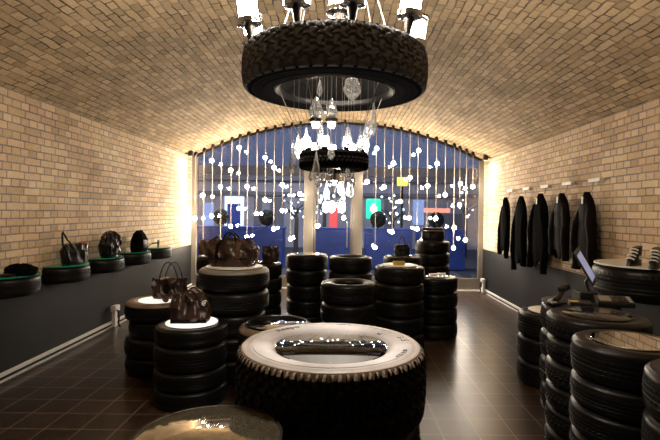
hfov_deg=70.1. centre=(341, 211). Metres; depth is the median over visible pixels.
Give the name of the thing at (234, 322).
tyre
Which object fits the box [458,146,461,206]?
string
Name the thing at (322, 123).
trim
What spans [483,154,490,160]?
spot lamp
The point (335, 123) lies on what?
string
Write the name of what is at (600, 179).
rail
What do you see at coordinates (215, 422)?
table
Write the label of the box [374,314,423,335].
tyre
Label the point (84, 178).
wall
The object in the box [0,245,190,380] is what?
wainscot
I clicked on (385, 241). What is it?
planter
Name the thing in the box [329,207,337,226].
sign
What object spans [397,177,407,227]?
sign
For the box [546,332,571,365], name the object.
tyre
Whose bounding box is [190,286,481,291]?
trim
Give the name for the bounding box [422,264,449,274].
tyre
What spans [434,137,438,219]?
string
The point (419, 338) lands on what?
tyre
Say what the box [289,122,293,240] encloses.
string
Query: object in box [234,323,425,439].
tyre
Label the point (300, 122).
string
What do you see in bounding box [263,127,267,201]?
string
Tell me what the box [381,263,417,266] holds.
disc
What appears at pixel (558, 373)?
tyre
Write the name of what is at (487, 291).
baseboard
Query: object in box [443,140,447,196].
string
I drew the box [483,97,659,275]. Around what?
wall
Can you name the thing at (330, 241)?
planter
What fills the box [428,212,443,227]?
shrub
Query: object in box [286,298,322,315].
tyre
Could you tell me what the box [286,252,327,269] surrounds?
tyre
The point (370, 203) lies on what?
sign
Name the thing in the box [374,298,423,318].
tyre
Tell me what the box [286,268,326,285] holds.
tyre
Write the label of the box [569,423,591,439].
tyre
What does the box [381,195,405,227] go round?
street tree
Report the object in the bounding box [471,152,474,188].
string
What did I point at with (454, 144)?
string
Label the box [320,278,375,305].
tyre
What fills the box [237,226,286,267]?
planter
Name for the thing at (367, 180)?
string
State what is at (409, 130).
string
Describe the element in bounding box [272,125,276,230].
string
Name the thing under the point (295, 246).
street tree
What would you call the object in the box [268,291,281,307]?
tyre
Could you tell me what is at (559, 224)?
jacket
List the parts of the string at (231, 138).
cord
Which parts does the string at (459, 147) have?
cord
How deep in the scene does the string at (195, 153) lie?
9.77 m
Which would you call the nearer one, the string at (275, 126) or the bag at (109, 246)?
the bag at (109, 246)
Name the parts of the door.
handle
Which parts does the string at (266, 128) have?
cord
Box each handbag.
[60,231,88,264]
[394,236,409,254]
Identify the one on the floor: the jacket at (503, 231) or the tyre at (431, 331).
the tyre at (431, 331)
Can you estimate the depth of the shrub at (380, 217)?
14.05 m
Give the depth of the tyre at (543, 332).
3.95 m
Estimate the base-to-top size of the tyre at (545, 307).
0.223 m
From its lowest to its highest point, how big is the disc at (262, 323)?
0.014 m
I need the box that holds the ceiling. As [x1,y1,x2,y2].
[0,0,659,158]
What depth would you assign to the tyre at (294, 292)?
6.44 m
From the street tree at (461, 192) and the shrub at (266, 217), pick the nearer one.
the shrub at (266, 217)
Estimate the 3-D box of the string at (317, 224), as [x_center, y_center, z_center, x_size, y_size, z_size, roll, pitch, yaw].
[-0.492,-0.792,9.787,0.080,2.247,0.095,1,0,0]
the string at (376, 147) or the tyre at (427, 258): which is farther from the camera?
the string at (376, 147)
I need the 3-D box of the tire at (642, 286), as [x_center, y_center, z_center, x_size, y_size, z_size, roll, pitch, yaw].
[2.753,0.679,4.600,0.500,0.316,1.000,1,0,0]
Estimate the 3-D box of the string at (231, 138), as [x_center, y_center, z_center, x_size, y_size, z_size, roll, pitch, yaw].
[-2.305,-0.616,9.758,0.080,1.916,0.155,1,0,0]
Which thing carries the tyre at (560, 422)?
on the tyre at (549, 433)
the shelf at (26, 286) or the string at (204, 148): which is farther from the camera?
the string at (204, 148)
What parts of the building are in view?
doorway, door, cornice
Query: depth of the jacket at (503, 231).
8.23 m
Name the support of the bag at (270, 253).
on the disc at (260, 261)
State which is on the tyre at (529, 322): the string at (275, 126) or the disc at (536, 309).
the disc at (536, 309)
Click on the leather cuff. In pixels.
(164, 298)
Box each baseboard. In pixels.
[0,283,191,377]
[481,287,520,309]
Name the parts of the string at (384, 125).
cord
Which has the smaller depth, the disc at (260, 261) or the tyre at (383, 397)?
the tyre at (383, 397)
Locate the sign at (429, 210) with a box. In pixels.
[424,208,449,212]
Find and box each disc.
[138,297,170,303]
[165,317,217,328]
[206,263,262,269]
[245,315,307,330]
[253,259,273,263]
[275,331,386,363]
[294,252,319,254]
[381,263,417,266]
[389,254,415,256]
[425,273,450,277]
[528,306,540,312]
[563,307,632,321]
[590,331,659,351]
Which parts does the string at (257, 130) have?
cord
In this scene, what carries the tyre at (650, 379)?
on the tyre at (650, 425)
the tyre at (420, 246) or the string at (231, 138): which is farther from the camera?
the string at (231, 138)
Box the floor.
[0,288,545,439]
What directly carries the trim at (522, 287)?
attached to the wall at (622, 147)
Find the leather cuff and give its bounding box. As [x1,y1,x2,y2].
[161,295,168,301]
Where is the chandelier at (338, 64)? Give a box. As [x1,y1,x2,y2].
[235,0,429,212]
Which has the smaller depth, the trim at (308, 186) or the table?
the table
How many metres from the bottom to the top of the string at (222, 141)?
2.226 m
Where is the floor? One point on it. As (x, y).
(474, 390)
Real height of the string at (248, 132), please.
2.241 m
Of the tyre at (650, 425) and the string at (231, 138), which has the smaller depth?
the tyre at (650, 425)
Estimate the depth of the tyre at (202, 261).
5.53 m
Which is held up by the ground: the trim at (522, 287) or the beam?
the beam
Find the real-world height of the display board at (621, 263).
0.014 m
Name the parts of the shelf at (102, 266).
glass shelf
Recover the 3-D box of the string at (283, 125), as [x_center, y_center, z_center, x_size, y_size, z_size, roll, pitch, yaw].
[-1.229,-0.916,9.758,0.080,1.850,0.155,1,0,0]
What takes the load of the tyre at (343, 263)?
on the tyre at (368, 275)
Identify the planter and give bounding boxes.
[197,225,237,256]
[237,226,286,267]
[316,227,349,267]
[364,228,412,268]
[415,228,466,269]
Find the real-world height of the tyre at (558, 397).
0.157 m
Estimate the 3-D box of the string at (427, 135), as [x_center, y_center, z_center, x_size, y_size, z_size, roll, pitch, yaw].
[1.772,-0.495,9.758,0.080,2.276,0.155,1,0,0]
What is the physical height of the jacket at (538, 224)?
1.274 m
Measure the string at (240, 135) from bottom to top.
1.598 m
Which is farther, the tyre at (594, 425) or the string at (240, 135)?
the string at (240, 135)
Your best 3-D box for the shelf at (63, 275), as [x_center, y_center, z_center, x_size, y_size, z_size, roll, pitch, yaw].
[-3.055,0.688,5.340,0.314,0.198,0.630,1,0,0]
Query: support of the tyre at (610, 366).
on the tyre at (625, 405)
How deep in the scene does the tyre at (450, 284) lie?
6.11 m
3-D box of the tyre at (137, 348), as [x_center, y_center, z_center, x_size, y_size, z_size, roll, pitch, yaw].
[-1.903,1.347,4.851,0.630,0.180,0.630,1,0,-11]
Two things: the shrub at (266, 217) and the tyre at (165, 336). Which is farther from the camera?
the shrub at (266, 217)
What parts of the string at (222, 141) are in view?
cord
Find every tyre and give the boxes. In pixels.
[124,295,170,322]
[124,335,154,358]
[125,355,154,377]
[128,321,159,338]
[153,339,226,373]
[153,361,226,392]
[153,379,227,411]
[154,317,227,347]
[196,255,209,272]
[198,266,269,292]
[198,288,268,315]
[211,310,265,337]
[226,338,237,360]
[226,360,235,383]
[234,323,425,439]
[238,321,309,347]
[261,262,281,277]
[265,305,280,315]
[267,276,281,292]
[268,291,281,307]
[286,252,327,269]
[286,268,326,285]
[286,283,320,300]
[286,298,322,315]
[286,313,321,322]
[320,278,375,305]
[320,301,376,324]
[329,254,371,272]
[329,271,371,280]
[374,264,424,284]
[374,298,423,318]
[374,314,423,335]
[375,281,423,301]
[383,255,421,265]
[401,426,419,439]
[408,332,423,347]
[415,240,449,252]
[415,252,449,264]
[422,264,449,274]
[422,275,457,293]
[422,292,457,308]
[422,307,456,323]
[422,322,457,339]
[516,332,541,363]
[516,356,541,388]
[517,306,542,338]
[539,354,546,381]
[539,380,545,408]
[540,302,621,327]
[540,327,547,355]
[544,422,568,439]
[545,355,572,390]
[545,378,571,414]
[545,400,570,439]
[546,306,652,341]
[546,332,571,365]
[569,395,640,439]
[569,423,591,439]
[570,329,659,392]
[570,369,645,423]
[641,408,659,439]
[642,358,659,419]
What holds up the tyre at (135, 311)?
on the tyre at (138, 330)
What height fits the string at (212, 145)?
1.548 m
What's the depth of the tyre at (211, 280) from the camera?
4.45 m
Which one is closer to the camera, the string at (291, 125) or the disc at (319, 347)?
the disc at (319, 347)
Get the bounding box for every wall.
[0,85,191,276]
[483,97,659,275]
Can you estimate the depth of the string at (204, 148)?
9.77 m
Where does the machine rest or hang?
on the board at (565, 298)
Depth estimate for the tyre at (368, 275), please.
6.23 m
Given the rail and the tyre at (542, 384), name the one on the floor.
the tyre at (542, 384)
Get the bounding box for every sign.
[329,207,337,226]
[366,199,380,227]
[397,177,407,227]
[424,208,449,212]
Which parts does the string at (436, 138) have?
cord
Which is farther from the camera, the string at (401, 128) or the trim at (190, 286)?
the trim at (190, 286)
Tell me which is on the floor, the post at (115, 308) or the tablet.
the post at (115, 308)
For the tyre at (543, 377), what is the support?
on the tyre at (542, 384)
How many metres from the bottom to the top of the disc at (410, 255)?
0.010 m
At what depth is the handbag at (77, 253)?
5.27 m
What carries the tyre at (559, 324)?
on the tyre at (558, 349)
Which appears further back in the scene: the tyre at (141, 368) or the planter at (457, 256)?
the planter at (457, 256)
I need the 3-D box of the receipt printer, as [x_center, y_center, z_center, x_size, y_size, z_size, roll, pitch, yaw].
[1.905,0.731,3.760,0.160,0.041,0.102,1,0,20]
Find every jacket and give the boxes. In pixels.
[497,194,509,258]
[510,191,527,269]
[527,188,548,274]
[548,185,569,260]
[570,182,597,269]
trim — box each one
[0,287,190,382]
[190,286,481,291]
[191,157,483,289]
[193,122,482,161]
[195,274,477,289]
[303,170,362,254]
[482,249,659,335]
[485,293,517,311]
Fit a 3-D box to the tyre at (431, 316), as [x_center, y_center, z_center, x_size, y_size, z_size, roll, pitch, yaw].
[1.254,1.368,6.382,0.610,0.195,0.610,1,0,-19]
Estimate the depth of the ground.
14.70 m
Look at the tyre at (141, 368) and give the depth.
4.56 m
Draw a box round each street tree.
[283,194,303,252]
[316,193,338,226]
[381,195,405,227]
[454,191,476,257]
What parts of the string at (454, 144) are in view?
cord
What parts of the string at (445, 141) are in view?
cord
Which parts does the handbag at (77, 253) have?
handle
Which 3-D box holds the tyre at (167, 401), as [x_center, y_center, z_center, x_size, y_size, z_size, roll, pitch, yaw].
[-1.315,1.555,4.095,0.618,0.150,0.618,1,0,36]
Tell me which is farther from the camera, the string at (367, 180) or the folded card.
the string at (367, 180)
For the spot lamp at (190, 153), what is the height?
0.120 m
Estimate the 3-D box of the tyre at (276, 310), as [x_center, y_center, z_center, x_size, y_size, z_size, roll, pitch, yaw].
[-1.127,1.345,6.299,0.620,0.188,0.620,1,0,1]
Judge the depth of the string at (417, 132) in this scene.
9.77 m
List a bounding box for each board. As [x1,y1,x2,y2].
[541,295,619,309]
[594,259,659,269]
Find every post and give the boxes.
[111,304,120,326]
[479,278,485,292]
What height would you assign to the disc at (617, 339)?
0.010 m
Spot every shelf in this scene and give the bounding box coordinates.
[0,263,41,298]
[42,262,90,284]
[87,255,124,273]
[120,250,150,265]
[147,245,171,259]
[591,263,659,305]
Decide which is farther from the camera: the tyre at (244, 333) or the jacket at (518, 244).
the jacket at (518, 244)
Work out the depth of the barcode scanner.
3.84 m
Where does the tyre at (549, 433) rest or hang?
on the floor
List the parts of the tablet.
stand arm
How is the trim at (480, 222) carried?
on the floor
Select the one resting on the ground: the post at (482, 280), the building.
the building
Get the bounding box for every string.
[193,151,197,219]
[201,147,206,232]
[210,144,214,217]
[219,140,223,238]
[229,137,233,227]
[237,134,241,209]
[245,131,250,237]
[254,129,259,215]
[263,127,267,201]
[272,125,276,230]
[280,124,284,211]
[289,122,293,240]
[298,121,301,195]
[316,123,319,227]
[334,123,336,206]
[342,120,345,219]
[365,121,368,182]
[373,122,377,248]
[382,124,386,188]
[390,125,394,233]
[399,127,402,203]
[407,129,411,219]
[415,131,420,230]
[426,134,429,226]
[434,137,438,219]
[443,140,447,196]
[451,143,456,249]
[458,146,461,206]
[464,148,468,241]
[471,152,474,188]
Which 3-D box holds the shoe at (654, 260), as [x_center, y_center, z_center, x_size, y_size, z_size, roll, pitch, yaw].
[2.821,0.411,4.236,0.087,0.184,0.232,1,0,44]
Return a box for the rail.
[502,177,608,191]
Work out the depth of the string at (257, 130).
9.77 m
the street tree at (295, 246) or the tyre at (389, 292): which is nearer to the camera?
the tyre at (389, 292)
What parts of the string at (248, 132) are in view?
cord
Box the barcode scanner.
[548,283,570,304]
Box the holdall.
[205,232,259,266]
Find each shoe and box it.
[625,246,642,265]
[647,247,659,268]
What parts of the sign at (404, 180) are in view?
post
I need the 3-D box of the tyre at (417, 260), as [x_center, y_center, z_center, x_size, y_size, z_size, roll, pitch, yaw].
[0.945,0.782,7.350,0.600,0.191,0.600,1,0,-33]
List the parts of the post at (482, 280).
post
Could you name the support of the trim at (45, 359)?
on the floor
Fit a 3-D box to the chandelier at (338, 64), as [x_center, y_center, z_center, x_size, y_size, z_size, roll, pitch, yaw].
[-0.051,-0.958,2.498,1.007,1.925,0.993,1,0,-34]
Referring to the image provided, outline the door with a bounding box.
[313,176,352,253]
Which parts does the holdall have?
handle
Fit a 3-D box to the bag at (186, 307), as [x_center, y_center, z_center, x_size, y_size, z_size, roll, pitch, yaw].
[-1.317,0.805,4.101,0.344,0.294,0.228,1,0,-7]
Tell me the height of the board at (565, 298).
0.010 m
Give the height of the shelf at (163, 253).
0.198 m
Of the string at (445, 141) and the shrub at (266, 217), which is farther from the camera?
the shrub at (266, 217)
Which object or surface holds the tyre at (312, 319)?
on the floor
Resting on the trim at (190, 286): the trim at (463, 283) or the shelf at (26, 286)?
the trim at (463, 283)
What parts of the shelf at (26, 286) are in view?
flat cap, glass shelf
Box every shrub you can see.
[213,209,228,225]
[259,209,274,226]
[370,211,385,227]
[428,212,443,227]
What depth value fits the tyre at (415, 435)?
2.31 m
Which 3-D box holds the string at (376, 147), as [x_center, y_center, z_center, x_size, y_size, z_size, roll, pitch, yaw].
[0.703,-0.543,9.758,0.080,2.644,0.155,1,0,0]
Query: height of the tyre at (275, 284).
0.188 m
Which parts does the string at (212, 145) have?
cord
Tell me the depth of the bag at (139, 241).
6.94 m
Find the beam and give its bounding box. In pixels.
[198,165,477,177]
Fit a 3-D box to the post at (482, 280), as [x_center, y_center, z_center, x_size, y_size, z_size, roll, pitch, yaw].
[2.897,1.533,9.730,0.124,0.305,0.130,1,0,0]
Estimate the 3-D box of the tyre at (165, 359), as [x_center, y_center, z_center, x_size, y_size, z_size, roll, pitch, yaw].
[-1.318,1.220,4.099,0.618,0.200,0.618,1,0,-25]
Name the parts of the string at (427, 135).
cord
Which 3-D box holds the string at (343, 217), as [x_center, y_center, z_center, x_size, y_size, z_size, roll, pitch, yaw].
[0.050,-0.877,9.787,0.080,2.084,0.095,1,0,0]
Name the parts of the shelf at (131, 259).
glass shelf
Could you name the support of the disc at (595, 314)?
on the tyre at (559, 324)
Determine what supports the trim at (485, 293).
on the floor
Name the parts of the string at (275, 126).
cord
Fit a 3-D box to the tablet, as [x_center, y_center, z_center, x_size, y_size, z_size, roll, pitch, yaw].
[2.050,0.528,3.965,0.195,0.450,0.238,1,0,24]
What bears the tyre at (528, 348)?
on the tyre at (528, 373)
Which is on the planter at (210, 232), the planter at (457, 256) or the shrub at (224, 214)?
the shrub at (224, 214)
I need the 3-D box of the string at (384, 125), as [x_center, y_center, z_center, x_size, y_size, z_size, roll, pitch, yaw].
[0.887,-1.160,9.787,0.080,1.360,0.095,1,0,0]
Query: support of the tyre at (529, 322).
on the tyre at (528, 348)
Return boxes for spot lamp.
[185,150,192,156]
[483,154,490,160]
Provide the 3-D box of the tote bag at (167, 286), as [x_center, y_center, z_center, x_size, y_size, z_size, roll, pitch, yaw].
[-1.798,0.705,4.908,0.368,0.386,0.180,1,0,-9]
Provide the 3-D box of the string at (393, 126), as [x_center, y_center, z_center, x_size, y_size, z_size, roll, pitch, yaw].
[1.057,-0.677,9.758,0.080,2.266,0.155,1,0,0]
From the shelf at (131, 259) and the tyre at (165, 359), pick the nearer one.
the tyre at (165, 359)
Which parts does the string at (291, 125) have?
cord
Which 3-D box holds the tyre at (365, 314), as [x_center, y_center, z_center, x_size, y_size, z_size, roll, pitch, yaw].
[0.072,1.097,5.197,0.620,0.217,0.620,1,0,31]
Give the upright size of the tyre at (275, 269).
0.188 m
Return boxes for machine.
[593,295,635,307]
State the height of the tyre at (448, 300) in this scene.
0.195 m
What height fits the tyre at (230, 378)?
0.211 m
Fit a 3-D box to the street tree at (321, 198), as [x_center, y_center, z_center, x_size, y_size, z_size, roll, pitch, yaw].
[-0.730,0.404,18.935,1.174,2.536,1.127,1,0,-44]
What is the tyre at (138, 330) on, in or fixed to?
on the tyre at (137, 348)
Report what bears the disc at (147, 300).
on the tyre at (135, 311)
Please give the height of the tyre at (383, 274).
0.195 m
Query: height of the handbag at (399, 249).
0.298 m
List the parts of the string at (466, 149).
cord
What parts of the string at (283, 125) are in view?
cord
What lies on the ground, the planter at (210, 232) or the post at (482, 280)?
the planter at (210, 232)
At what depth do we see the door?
10.04 m
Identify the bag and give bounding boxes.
[98,230,121,257]
[130,230,147,251]
[151,261,187,298]
[170,286,211,323]
[262,245,278,261]
[421,223,444,239]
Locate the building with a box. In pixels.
[197,174,477,249]
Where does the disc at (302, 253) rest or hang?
on the tyre at (296, 262)
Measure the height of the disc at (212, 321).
0.010 m
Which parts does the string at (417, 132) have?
cord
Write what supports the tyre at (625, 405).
on the tyre at (594, 425)
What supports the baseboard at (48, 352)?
attached to the wall at (84, 178)
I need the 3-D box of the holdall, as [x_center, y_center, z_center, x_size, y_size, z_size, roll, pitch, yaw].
[-1.099,0.369,4.751,0.579,0.344,0.324,1,0,3]
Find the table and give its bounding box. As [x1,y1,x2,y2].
[130,405,282,439]
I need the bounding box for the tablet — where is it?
[572,247,597,301]
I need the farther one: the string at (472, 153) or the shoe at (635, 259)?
the string at (472, 153)
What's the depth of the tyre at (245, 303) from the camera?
4.44 m
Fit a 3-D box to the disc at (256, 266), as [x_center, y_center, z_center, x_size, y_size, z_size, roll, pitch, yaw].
[-1.086,0.548,4.750,0.563,0.010,0.563,1,0,0]
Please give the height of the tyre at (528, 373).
0.230 m
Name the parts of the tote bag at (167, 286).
handle, handle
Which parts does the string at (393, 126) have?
cord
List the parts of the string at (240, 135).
cord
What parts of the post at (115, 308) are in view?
post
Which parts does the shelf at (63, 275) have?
glass shelf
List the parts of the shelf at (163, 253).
glass shelf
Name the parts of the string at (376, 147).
cord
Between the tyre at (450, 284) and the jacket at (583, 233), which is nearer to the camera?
the jacket at (583, 233)
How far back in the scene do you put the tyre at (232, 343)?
4.44 m
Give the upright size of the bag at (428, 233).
0.298 m
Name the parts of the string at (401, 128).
cord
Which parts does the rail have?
bracket plate, bracket plate, bracket plate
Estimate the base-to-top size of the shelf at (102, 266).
0.198 m
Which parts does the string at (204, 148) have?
cord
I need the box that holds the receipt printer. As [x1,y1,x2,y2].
[568,299,591,306]
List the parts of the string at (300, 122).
cord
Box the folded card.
[393,261,404,264]
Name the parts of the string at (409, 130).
cord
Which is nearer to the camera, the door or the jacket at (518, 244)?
the jacket at (518, 244)
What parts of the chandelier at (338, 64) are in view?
bulb, stem, bulb, stem, bulb, bulb, cup bulb, bulb, bulb, cup bulb, bulb, stem, bulb, stem, bulb, stem, bulb, bulb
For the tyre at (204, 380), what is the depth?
3.84 m
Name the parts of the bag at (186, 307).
handle, handle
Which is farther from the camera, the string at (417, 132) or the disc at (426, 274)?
the string at (417, 132)
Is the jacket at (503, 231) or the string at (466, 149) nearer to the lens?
the jacket at (503, 231)
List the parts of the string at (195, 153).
cord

